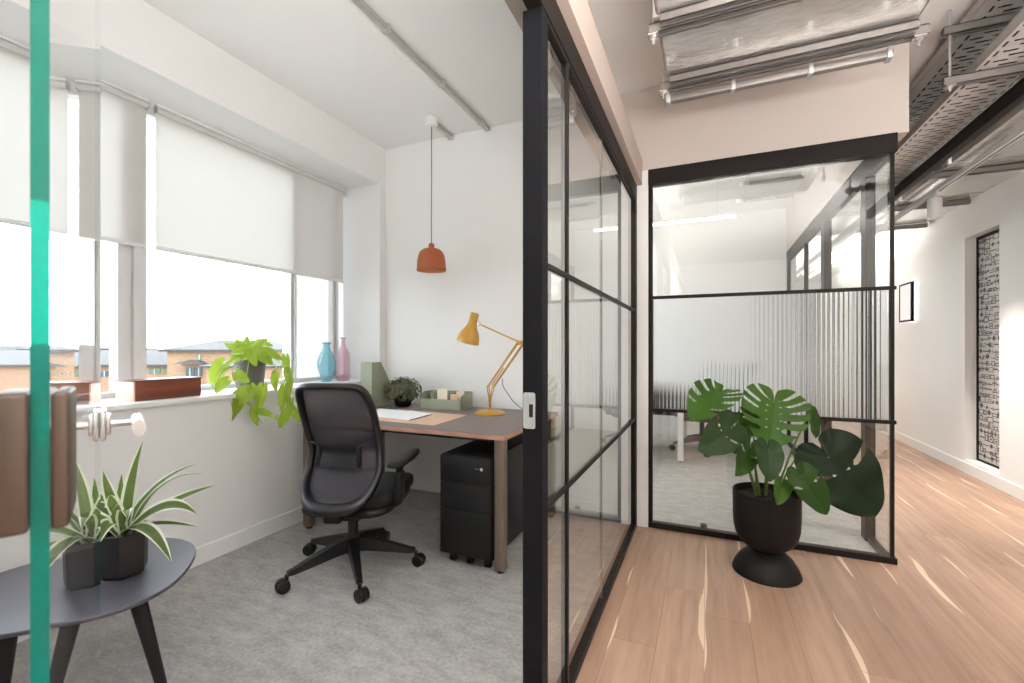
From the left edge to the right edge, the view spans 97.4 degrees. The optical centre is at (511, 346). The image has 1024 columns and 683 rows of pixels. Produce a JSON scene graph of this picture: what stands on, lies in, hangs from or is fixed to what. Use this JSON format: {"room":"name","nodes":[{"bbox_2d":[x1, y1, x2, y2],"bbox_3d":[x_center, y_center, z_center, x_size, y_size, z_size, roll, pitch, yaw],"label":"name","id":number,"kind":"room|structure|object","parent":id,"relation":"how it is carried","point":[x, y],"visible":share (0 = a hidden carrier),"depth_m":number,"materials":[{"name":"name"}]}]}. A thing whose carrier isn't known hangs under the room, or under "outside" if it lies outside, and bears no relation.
{"room":"office corridor","nodes":[
{"label":"office corridor","id":0,"kind":"room"},
{"bbox_2d":[101,531,147,580],"bbox_3d":[-1.302,0.689,1.510,0.126,0.142,0.137,0,0,23],"label":"pot","id":1,"kind":"object","parent":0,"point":[124,554],"depth_m":1.47,"materials":[{"name":"black ceramic"}]},
{"bbox_2d":[0,0,385,571],"bbox_3d":[-1.419,-0.265,3.830,0.450,2.950,7.300,0,0,23],"label":"wall","id":2,"kind":"structure","parent":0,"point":[256,472],"depth_m":2.69,"materials":[{"name":"white paint"}]},
{"bbox_2d":[0,34,149,247],"bbox_3d":[-2.298,-0.988,2.072,0.040,0.845,1.087,0,0,23],"label":"roller blind","id":3,"kind":"object","parent":2,"relation":"attached to","point":[122,110],"visible":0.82,"depth_m":2.39,"materials":[{"name":"fabric"}]},
{"bbox_2d":[17,506,302,642],"bbox_3d":[-1.882,1.163,2.178,0.015,0.095,3.900,0,0,23],"label":"baseboard","id":4,"kind":"structure","parent":2,"relation":"attached to","point":[212,550],"depth_m":2.73,"materials":[{"name":"paint"}]},
{"bbox_2d":[101,105,346,398],"bbox_3d":[-2.202,-0.566,2.464,0.100,1.688,3.470,0,0,23],"label":"window","id":5,"kind":"structure","parent":2,"relation":"attached to","point":[312,307],"depth_m":3.50,"materials":[{"name":"metal"}]},
{"bbox_2d":[101,378,360,411],"bbox_3d":[-2.009,0.291,2.380,0.420,0.027,3.470,0,0,23],"label":"sill","id":6,"kind":"structure","parent":2,"relation":"attached to","point":[111,404],"depth_m":2.48,"materials":[{"name":"paint"}]},
{"bbox_2d":[114,376,201,401],"bbox_3d":[-1.924,0.225,2.462,0.170,0.106,0.339,0,0,23],"label":"wooden box","id":7,"kind":"object","parent":6,"relation":"on","point":[143,389],"visible":1,"depth_m":2.38,"materials":[{"name":"brown wood"}]},
{"bbox_2d":[233,360,265,387],"bbox_3d":[-1.768,0.182,3.038,0.196,0.190,0.196,0,0,23],"label":"pot","id":8,"kind":"object","parent":6,"relation":"on","point":[256,374],"depth_m":2.97,"materials":[{"name":"grey ceramic"}]},
{"bbox_2d":[208,336,300,427],"bbox_3d":[-1.632,0.208,2.806,0.707,0.565,0.363,0,0,42],"label":"pothos","id":9,"kind":"object","parent":6,"relation":"on","point":[249,359],"visible":0.98,"depth_m":2.76,"materials":[{"name":"green plant"}]},
{"bbox_2d":[154,103,345,282],"bbox_3d":[-1.771,-0.988,3.288,0.040,0.845,1.487,0,0,23],"label":"roller blind","id":10,"kind":"object","parent":2,"relation":"attached to","point":[219,196],"visible":1,"depth_m":3.08,"materials":[{"name":"fabric"}]},
{"bbox_2d":[386,111,599,501],"bbox_3d":[-0.066,-0.265,3.571,2.240,2.950,0.100,0,0,23],"label":"wall","id":11,"kind":"structure","parent":0,"point":[477,175],"depth_m":3.58,"materials":[{"name":"white paint"}]},
{"bbox_2d":[410,477,593,515],"bbox_3d":[-0.141,1.163,3.541,2.095,0.095,0.015,0,0,23],"label":"baseboard","id":12,"kind":"structure","parent":11,"relation":"attached to","point":[575,506],"depth_m":3.31,"materials":[{"name":"paint"}]},
{"bbox_2d":[11,421,1023,682],"bbox_3d":[1.378,1.260,3.871,5.550,0.100,16.200,0,0,23],"label":"floor","id":13,"kind":"structure","parent":0,"point":[677,609],"depth_m":2.11,"materials":[{"name":"brown wood"}]},
{"bbox_2d":[0,538,195,682],"bbox_3d":[-1.445,0.986,1.466,0.674,0.452,0.593,0,0,-25],"label":"side table","id":14,"kind":"object","parent":13,"relation":"on","point":[159,574],"visible":0.64,"depth_m":1.43,"materials":[{"name":"grey laminate"}]},
{"bbox_2d":[101,442,214,580],"bbox_3d":[-1.294,0.540,1.542,0.567,0.440,0.281,0,0,23],"label":"potted plant","id":15,"kind":"object","parent":14,"relation":"on","point":[126,531],"visible":0.92,"depth_m":1.49,"materials":[{"name":"green plant"}]},
{"bbox_2d":[274,383,425,603],"bbox_3d":[-0.856,0.691,2.474,0.742,1.043,0.743,0,0,5],"label":"office chair","id":16,"kind":"object","parent":13,"relation":"on","point":[344,478],"visible":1,"depth_m":2.25,"materials":[{"name":"black plastic"}]},
{"bbox_2d":[298,402,557,573],"bbox_3d":[-0.543,0.840,3.115,1.507,0.740,0.955,0,0,23],"label":"desk","id":17,"kind":"object","parent":13,"relation":"on","point":[496,429],"visible":0.56,"depth_m":2.63,"materials":[{"name":"brown wood"}]},
{"bbox_2d":[361,362,390,406],"bbox_3d":[-1.082,0.293,3.579,0.109,0.352,0.223,0,0,23],"label":"magazine file","id":18,"kind":"object","parent":17,"relation":"on","point":[374,377],"visible":0.71,"depth_m":3.50,"materials":[{"name":"green cardboard"}]},
{"bbox_2d":[384,376,421,406],"bbox_3d":[-0.864,0.350,3.571,0.301,0.240,0.275,0,0,23],"label":"potted plant","id":19,"kind":"object","parent":17,"relation":"on","point":[402,394],"visible":1,"depth_m":3.51,"materials":[{"name":"green plant"}]},
{"bbox_2d":[379,409,466,424],"bbox_3d":[-0.661,0.468,3.036,0.632,0.002,0.477,0,0,23],"label":"desk pad","id":20,"kind":"object","parent":17,"relation":"on","point":[436,418],"visible":0.71,"depth_m":2.90,"materials":[{"name":"beige leather"}]},
{"bbox_2d":[377,408,406,417],"bbox_3d":[-0.907,0.466,3.181,0.262,0.001,0.413,0,0,10],"label":"paper","id":21,"kind":"object","parent":20,"relation":"on","point":[384,413],"visible":0.57,"depth_m":3.20,"materials":[{"name":"white paper"}]},
{"bbox_2d":[386,411,431,420],"bbox_3d":[-0.694,0.463,3.051,0.248,0.004,0.348,0,0,23],"label":"booklet","id":22,"kind":"object","parent":20,"relation":"on","point":[409,415],"visible":1,"depth_m":3.03,"materials":[{"name":"white paper"}]},
{"bbox_2d":[420,390,472,410],"bbox_3d":[-0.507,0.407,3.476,0.365,0.125,0.175,0,0,23],"label":"desk organizer","id":23,"kind":"object","parent":17,"relation":"on","point":[428,399],"visible":0.89,"depth_m":3.42,"materials":[{"name":"green plastic"}]},
{"bbox_2d":[437,388,446,399],"bbox_3d":[-0.535,0.391,3.455,0.100,0.148,0.014,0,0,23],"label":"card","id":24,"kind":"object","parent":23,"relation":"in","point":[441,393],"visible":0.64,"depth_m":3.46,"materials":[{"name":"beige paper"}]},
{"bbox_2d":[450,394,456,399],"bbox_3d":[-0.440,0.408,3.392,0.066,0.110,0.009,0,0,23],"label":"card","id":25,"kind":"object","parent":23,"relation":"in","point":[452,396],"visible":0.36,"depth_m":3.39,"materials":[{"name":"beige paper"}]},
{"bbox_2d":[457,391,463,399],"bbox_3d":[-0.391,0.399,3.427,0.073,0.132,0.018,0,0,23],"label":"card","id":26,"kind":"object","parent":23,"relation":"in","point":[459,393],"visible":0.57,"depth_m":3.43,"materials":[{"name":"beige paper"}]},
{"bbox_2d":[457,312,522,415],"bbox_3d":[-0.157,0.110,3.180,0.486,0.720,0.259,0,0,2],"label":"desk lamp","id":27,"kind":"object","parent":17,"relation":"on","point":[469,334],"visible":0.99,"depth_m":3.15,"materials":[{"name":"yellow metal"}]},
{"bbox_2d":[440,433,522,567],"bbox_3d":[-0.100,0.904,2.817,0.320,0.612,0.810,0,0,23],"label":"drawer pedestal","id":28,"kind":"object","parent":13,"relation":"on","point":[466,470],"visible":0.75,"depth_m":2.48,"materials":[{"name":"black metal"}]},
{"bbox_2d":[522,0,636,682],"bbox_3d":[0.210,0.060,1.658,0.064,2.300,3.050,0,0,23],"label":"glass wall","id":29,"kind":"structure","parent":13,"relation":"on","point":[614,522],"depth_m":1.61,"materials":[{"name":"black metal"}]},
{"bbox_2d":[0,0,145,682],"bbox_3d":[-0.676,0.140,0.671,0.175,2.120,0.963,0,0,-37],"label":"door","id":30,"kind":"structure","parent":29,"relation":"in","point":[52,431],"depth_m":0.39,"materials":[{"name":"clear glass"}]},
{"bbox_2d":[653,411,686,461],"bbox_3d":[1.263,0.839,5.430,1.560,0.742,0.930,0,0,23],"label":"desk","id":31,"kind":"object","parent":13,"relation":"on","point":[682,425],"visible":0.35,"depth_m":4.72,"materials":[{"name":"wood"}]},
{"bbox_2d":[669,412,737,456],"bbox_3d":[2.265,0.691,5.280,0.727,1.043,0.760,0,0,33],"label":"office chair","id":32,"kind":"object","parent":13,"relation":"on","point":[695,437],"visible":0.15,"depth_m":5.27,"materials":[{"name":"black plastic"}]},
{"bbox_2d":[700,523,706,527],"bbox_3d":[1.278,1.195,2.999,0.040,0.030,0.040,0,0,23],"label":"door stop","id":33,"kind":"object","parent":13,"relation":"on","point":[704,525],"visible":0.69,"depth_m":2.99,"materials":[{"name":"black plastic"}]},
{"bbox_2d":[732,482,802,587],"bbox_3d":[1.367,0.992,2.421,0.331,0.436,0.331,0,0,23],"label":"pot","id":34,"kind":"object","parent":13,"relation":"on","point":[769,530],"depth_m":2.31,"materials":[{"name":"black ceramic"}]},
{"bbox_2d":[648,132,897,564],"bbox_3d":[1.536,0.011,2.781,1.331,2.397,0.075,0,0,23],"label":"glass wall","id":35,"kind":"structure","parent":13,"relation":"on","point":[834,348],"depth_m":2.72,"materials":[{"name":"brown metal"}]},
{"bbox_2d":[687,378,884,587],"bbox_3d":[1.379,0.690,2.372,0.935,1.040,0.425,0,0,8],"label":"monstera","id":36,"kind":"object","parent":13,"relation":"on","point":[767,517],"visible":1,"depth_m":2.30,"materials":[{"name":"green plant"}]},
{"bbox_2d":[787,157,888,554],"bbox_3d":[2.783,0.011,4.082,0.052,2.397,3.376,0,0,23],"label":"glass wall","id":37,"kind":"structure","parent":13,"relation":"on","point":[807,258],"depth_m":3.39,"materials":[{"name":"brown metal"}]},
{"bbox_2d":[828,207,860,516],"bbox_3d":[2.451,0.075,3.327,0.049,2.250,0.975,0,0,22],"label":"door","id":38,"kind":"structure","parent":37,"relation":"in","point":[834,224],"depth_m":3.60,"materials":[{"name":"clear glass"}]},
{"bbox_2d":[143,0,999,220],"bbox_3d":[1.309,-1.815,3.901,5.700,0.150,16.200,0,0,23],"label":"ceiling","id":39,"kind":"structure","parent":0,"point":[330,54],"depth_m":2.69,"materials":[{"name":"paint"}]},
{"bbox_2d":[352,0,489,131],"bbox_3d":[-0.705,-1.720,2.371,0.048,0.040,2.590,0,0,23],"label":"conduit","id":40,"kind":"object","parent":39,"relation":"attached to","point":[386,28],"visible":1,"depth_m":2.67,"materials":[{"name":"metal"}]},
{"bbox_2d":[417,115,445,272],"bbox_3d":[-0.613,-1.160,3.426,0.222,1.160,0.222,0,0,23],"label":"pendant lamp","id":41,"kind":"object","parent":39,"relation":"hanging from","point":[430,259],"visible":1,"depth_m":3.38,"materials":[{"name":"orange plastic"}]},
{"bbox_2d":[436,123,453,139],"bbox_3d":[-0.545,-1.720,3.583,0.048,0.040,0.242,0,0,23],"label":"conduit","id":42,"kind":"object","parent":39,"relation":"attached to","point":[439,127],"visible":0.8,"depth_m":3.59,"materials":[{"name":"metal"}]},
{"bbox_2d":[653,213,735,225],"bbox_3d":[1.534,-1.518,4.785,1.510,0.445,0.034,0,0,23],"label":"linear pendant","id":43,"kind":"object","parent":39,"relation":"hanging from","point":[728,215],"visible":0.53,"depth_m":4.62,"materials":[{"name":"white plastic"}]},
{"bbox_2d":[647,0,799,45],"bbox_3d":[1.090,-1.524,1.715,1.107,0.433,0.094,0,0,23],"label":"support","id":44,"kind":"object","parent":39,"relation":"hanging from","point":[706,12],"visible":1,"depth_m":1.83,"materials":[{"name":"metal"}]},
{"bbox_2d":[653,0,929,76],"bbox_3d":[1.084,-1.545,1.721,1.040,0.310,0.920,0,0,23],"label":"duct","id":45,"kind":"object","parent":44,"relation":"on","point":[802,22],"visible":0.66,"depth_m":1.97,"materials":[{"name":"metal"}]},
{"bbox_2d":[735,194,793,204],"bbox_3d":[2.921,-1.717,5.219,0.590,0.044,0.100,0,0,23],"label":"conduit","id":46,"kind":"object","parent":39,"relation":"attached to","point":[741,201],"visible":1,"depth_m":5.21,"materials":[{"name":"metal"}]},
{"bbox_2d":[739,175,803,188],"bbox_3d":[2.682,-1.717,4.668,0.590,0.044,0.100,0,0,23],"label":"conduit","id":47,"kind":"object","parent":39,"relation":"attached to","point":[745,184],"visible":1,"depth_m":4.67,"materials":[{"name":"metal"}]},
{"bbox_2d":[658,15,929,99],"bbox_3d":[1.279,-1.524,2.145,1.109,0.433,0.094,0,0,23],"label":"ceiling pipe","id":48,"kind":"object","parent":39,"relation":"hanging from","point":[912,31],"visible":0.91,"depth_m":2.10,"materials":[{"name":"metal"}]},
{"bbox_2d":[666,45,893,106],"bbox_3d":[1.266,-1.323,2.215,0.962,0.059,0.052,0,0,23],"label":"light","id":49,"kind":"object","parent":48,"relation":"attached to","point":[886,55],"visible":1,"depth_m":2.18,"materials":[{"name":"metal"}]},
{"bbox_2d":[840,223,927,234],"bbox_3d":[4.140,-1.529,5.290,1.150,0.422,0.041,0,0,23],"label":"support bracket","id":50,"kind":"object","parent":39,"relation":"hanging from","point":[913,226],"visible":0.2,"depth_m":5.12,"materials":[{"name":"metal"}]},
{"bbox_2d":[838,101,1023,272],"bbox_3d":[4.306,-1.550,4.946,0.608,0.320,10.500,0,0,23],"label":"air duct","id":51,"kind":"object","parent":50,"relation":"on","point":[971,186],"visible":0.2,"depth_m":3.79,"materials":[{"name":"metal"}]},
{"bbox_2d":[841,199,970,216],"bbox_3d":[3.782,-1.529,4.464,1.150,0.422,0.041,0,0,23],"label":"support bracket","id":52,"kind":"object","parent":39,"relation":"hanging from","point":[966,201],"visible":0.19,"depth_m":4.38,"materials":[{"name":"metal"}]},
{"bbox_2d":[875,162,1023,185],"bbox_3d":[3.404,-1.529,3.593,1.150,0.422,0.041,0,0,23],"label":"support bracket","id":53,"kind":"object","parent":39,"relation":"hanging from","point":[932,176],"visible":0.3,"depth_m":3.51,"materials":[{"name":"metal"}]},
{"bbox_2d":[940,9,1023,91],"bbox_3d":[2.613,-1.529,2.170,0.830,0.422,0.041,0,0,23],"label":"support bracket","id":54,"kind":"object","parent":39,"relation":"hanging from","point":[997,21],"visible":1,"depth_m":2.27,"materials":[{"name":"metal"}]},
{"bbox_2d":[839,125,1023,258],"bbox_3d":[4.079,-1.323,4.935,0.040,0.043,10.700,0,0,23],"label":"track","id":55,"kind":"object","parent":54,"relation":"attached to","point":[1019,133],"visible":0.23,"depth_m":3.43,"materials":[{"name":"white plastic"}]},
{"bbox_2d":[927,191,942,219],"bbox_3d":[3.601,-1.201,3.834,0.100,0.206,0.160,0,0,23],"label":"track spotlight","id":56,"kind":"object","parent":55,"relation":"hanging from","point":[934,203],"visible":1,"depth_m":3.80,"materials":[{"name":"white plastic"}]},
{"bbox_2d":[840,7,1023,230],"bbox_3d":[3.702,-1.415,5.098,0.278,0.050,10.700,0,0,23],"label":"cable tray","id":57,"kind":"object","parent":54,"relation":"on","point":[1016,24],"visible":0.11,"depth_m":2.64,"materials":[{"name":"metal"}]},
{"bbox_2d":[841,77,1010,225],"bbox_3d":[3.741,-1.410,5.027,0.037,0.033,10.500,0,0,23],"label":"cable","id":58,"kind":"object","parent":57,"relation":"in","point":[1010,77],"visible":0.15,"depth_m":2.87,"materials":[{"name":"grey plastic"}]},
{"bbox_2d":[840,75,1021,229],"bbox_3d":[3.781,-1.410,5.010,0.036,0.033,10.500,0,0,23],"label":"cable","id":59,"kind":"object","parent":57,"relation":"in","point":[1021,75],"visible":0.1,"depth_m":2.80,"materials":[{"name":"grey plastic"}]},
{"bbox_2d":[841,43,1023,219],"bbox_3d":[3.662,-1.410,5.061,0.037,0.033,10.500,0,0,23],"label":"cable","id":60,"kind":"object","parent":57,"relation":"in","point":[1021,43],"visible":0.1,"depth_m":2.63,"materials":[{"name":"grey plastic"}]},
{"bbox_2d":[842,25,1023,209],"bbox_3d":[3.583,-1.410,5.095,0.037,0.033,10.500,0,0,23],"label":"cable","id":61,"kind":"object","parent":57,"relation":"in","point":[997,52],"visible":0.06,"depth_m":2.55,"materials":[{"name":"grey plastic"}]},
{"bbox_2d":[844,38,1023,210],"bbox_3d":[3.623,-1.410,5.078,0.037,0.033,10.500,0,0,23],"label":"cable","id":62,"kind":"object","parent":57,"relation":"in","point":[1021,38],"visible":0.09,"depth_m":2.60,"materials":[{"name":"grey plastic"}]},
{"bbox_2d":[853,51,1023,210],"bbox_3d":[3.702,-1.410,5.044,0.037,0.033,10.500,0,0,23],"label":"cable","id":63,"kind":"object","parent":57,"relation":"in","point":[1023,51],"visible":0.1,"depth_m":2.70,"materials":[{"name":"grey plastic"}]},
{"bbox_2d":[840,77,1023,242],"bbox_3d":[3.799,-1.307,5.056,0.054,0.078,10.700,0,0,23],"label":"ceiling trunking","id":64,"kind":"structure","parent":54,"relation":"attached to","point":[1014,96],"depth_m":2.86,"materials":[{"name":"brown metal"}]},
{"bbox_2d":[909,0,1023,129],"bbox_3d":[3.718,-1.675,5.091,0.353,0.050,10.700,0,0,23],"label":"cable tray","id":65,"kind":"object","parent":54,"relation":"on","point":[979,9],"visible":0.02,"depth_m":2.56,"materials":[{"name":"metal"}]},
{"bbox_2d":[909,0,1001,108],"bbox_3d":[3.623,-1.670,5.078,0.037,0.033,10.500,0,0,23],"label":"cable","id":66,"kind":"object","parent":65,"relation":"in","point":[990,10],"visible":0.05,"depth_m":2.58,"materials":[{"name":"grey plastic"}]},
{"bbox_2d":[909,4,1012,118],"bbox_3d":[3.662,-1.670,5.061,0.036,0.033,10.500,0,0,23],"label":"cable","id":67,"kind":"object","parent":65,"relation":"in","point":[1008,4],"visible":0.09,"depth_m":2.60,"materials":[{"name":"grey plastic"}]},
{"bbox_2d":[909,6,1022,127],"bbox_3d":[3.741,-1.670,5.027,0.037,0.033,10.500,0,0,23],"label":"cable","id":68,"kind":"object","parent":65,"relation":"in","point":[1021,6],"visible":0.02,"depth_m":2.69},
{"bbox_2d":[909,2,1023,125],"bbox_3d":[3.701,-1.670,5.044,0.036,0.033,10.500,0,0,23],"label":"cable","id":69,"kind":"object","parent":65,"relation":"in","point":[1023,2],"visible":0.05,"depth_m":2.59,"materials":[{"name":"grey plastic"}]},
{"bbox_2d":[504,0,647,526],"bbox_3d":[-0.608,-0.265,-0.118,0.298,2.950,7.300,0,0,23],"label":"wall","id":70,"kind":"structure","parent":0,"point":[577,15],"depth_m":2.50,"materials":[{"name":"paint"}]},
{"bbox_2d":[653,208,786,434],"bbox_3d":[1.895,-0.265,6.361,3.620,2.950,0.100,0,0,23],"label":"wall","id":71,"kind":"structure","parent":0,"point":[746,252],"depth_m":5.94,"materials":[{"name":"white paint"}]},
{"bbox_2d":[653,427,756,440],"bbox_3d":[1.817,1.163,6.332,3.500,0.095,0.015,0,0,23],"label":"baseboard","id":72,"kind":"structure","parent":71,"relation":"attached to","point":[656,430],"depth_m":6.17,"materials":[{"name":"paint"}]},
{"bbox_2d":[620,42,908,251],"bbox_3d":[2.120,-1.462,4.389,1.640,0.555,3.460,0,0,23],"label":"wall","id":73,"kind":"structure","parent":0,"point":[870,99],"depth_m":2.77,"materials":[{"name":"paint"}]},
{"bbox_2d":[838,170,1023,487],"bbox_3d":[3.846,-0.265,2.802,0.250,2.950,16.200,0,0,23],"label":"wall","id":74,"kind":"structure","parent":0,"point":[935,352],"depth_m":4.52,"materials":[{"name":"white paint"}]},
{"bbox_2d":[899,281,916,321],"bbox_3d":[4.850,-0.545,5.511,0.062,0.470,0.370,0,0,23],"label":"picture frame","id":75,"kind":"object","parent":74,"relation":"attached to","point":[907,291],"visible":1,"depth_m":5.44,"materials":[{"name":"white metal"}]},
{"bbox_2d":[875,423,1023,500],"bbox_3d":[3.685,1.160,2.763,0.015,0.100,16.000,0,0,23],"label":"baseboard","id":76,"kind":"structure","parent":74,"relation":"attached to","point":[1010,488],"depth_m":4.35,"materials":[{"name":"paint"}]},
{"bbox_2d":[976,229,998,468],"bbox_3d":[4.363,0.018,4.060,0.032,2.135,0.556,0,0,23],"label":"wall artwork","id":77,"kind":"object","parent":74,"relation":"attached to","point":[987,245],"visible":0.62,"depth_m":4.16,"materials":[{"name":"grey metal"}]},
{"label":"outside","id":78,"kind":"structure","parent":0,"visible":0},
{"bbox_3d":[-155.205,13.360,148.994,396.700,0.300,650.000,0,0,23],"label":"ground","id":79,"kind":"structure","parent":78,"visible":0},
{"bbox_2d":[0,346,29,349],"bbox_3d":[-99.289,6.477,84.000,27.133,13.466,9.000,0,0,0],"label":"house","id":80,"kind":"structure","parent":79,"relation":"on","point":[1,347],"depth_m":82.97,"materials":[{"name":"stone"}]},
{"bbox_2d":[16,347,108,349],"bbox_3d":[-68.273,6.377,70.000,8.187,13.667,9.000,0,0,0],"label":"office building","id":81,"kind":"structure","parent":79,"relation":"on","point":[102,348],"depth_m":68.20,"materials":[{"name":"stone"}]},
{"bbox_2d":[0,350,166,392],"bbox_3d":[-54.333,6.802,57.000,35.000,12.816,15.000,0,0,0],"label":"office building","id":82,"kind":"structure","parent":79,"relation":"on","point":[14,364],"depth_m":50.00,"materials":[{"name":"brick"},{"name":"slate roof"},{"name":"window glass"}]},
{"bbox_2d":[158,336,282,384],"bbox_3d":[-31.072,5.962,52.050,10.922,14.497,12.900,0,0,0],"label":"office building","id":83,"kind":"structure","parent":79,"relation":"on","point":[186,360],"depth_m":47.00,"materials":[{"name":"stone"}]},
{"bbox_2d":[199,357,282,384],"bbox_3d":[-24.173,7.117,44.100,9.773,12.187,5.200,0,0,0],"label":"office building","id":84,"kind":"structure","parent":79,"relation":"on","point":[269,368],"depth_m":42.00,"materials":[{"name":"brick"}]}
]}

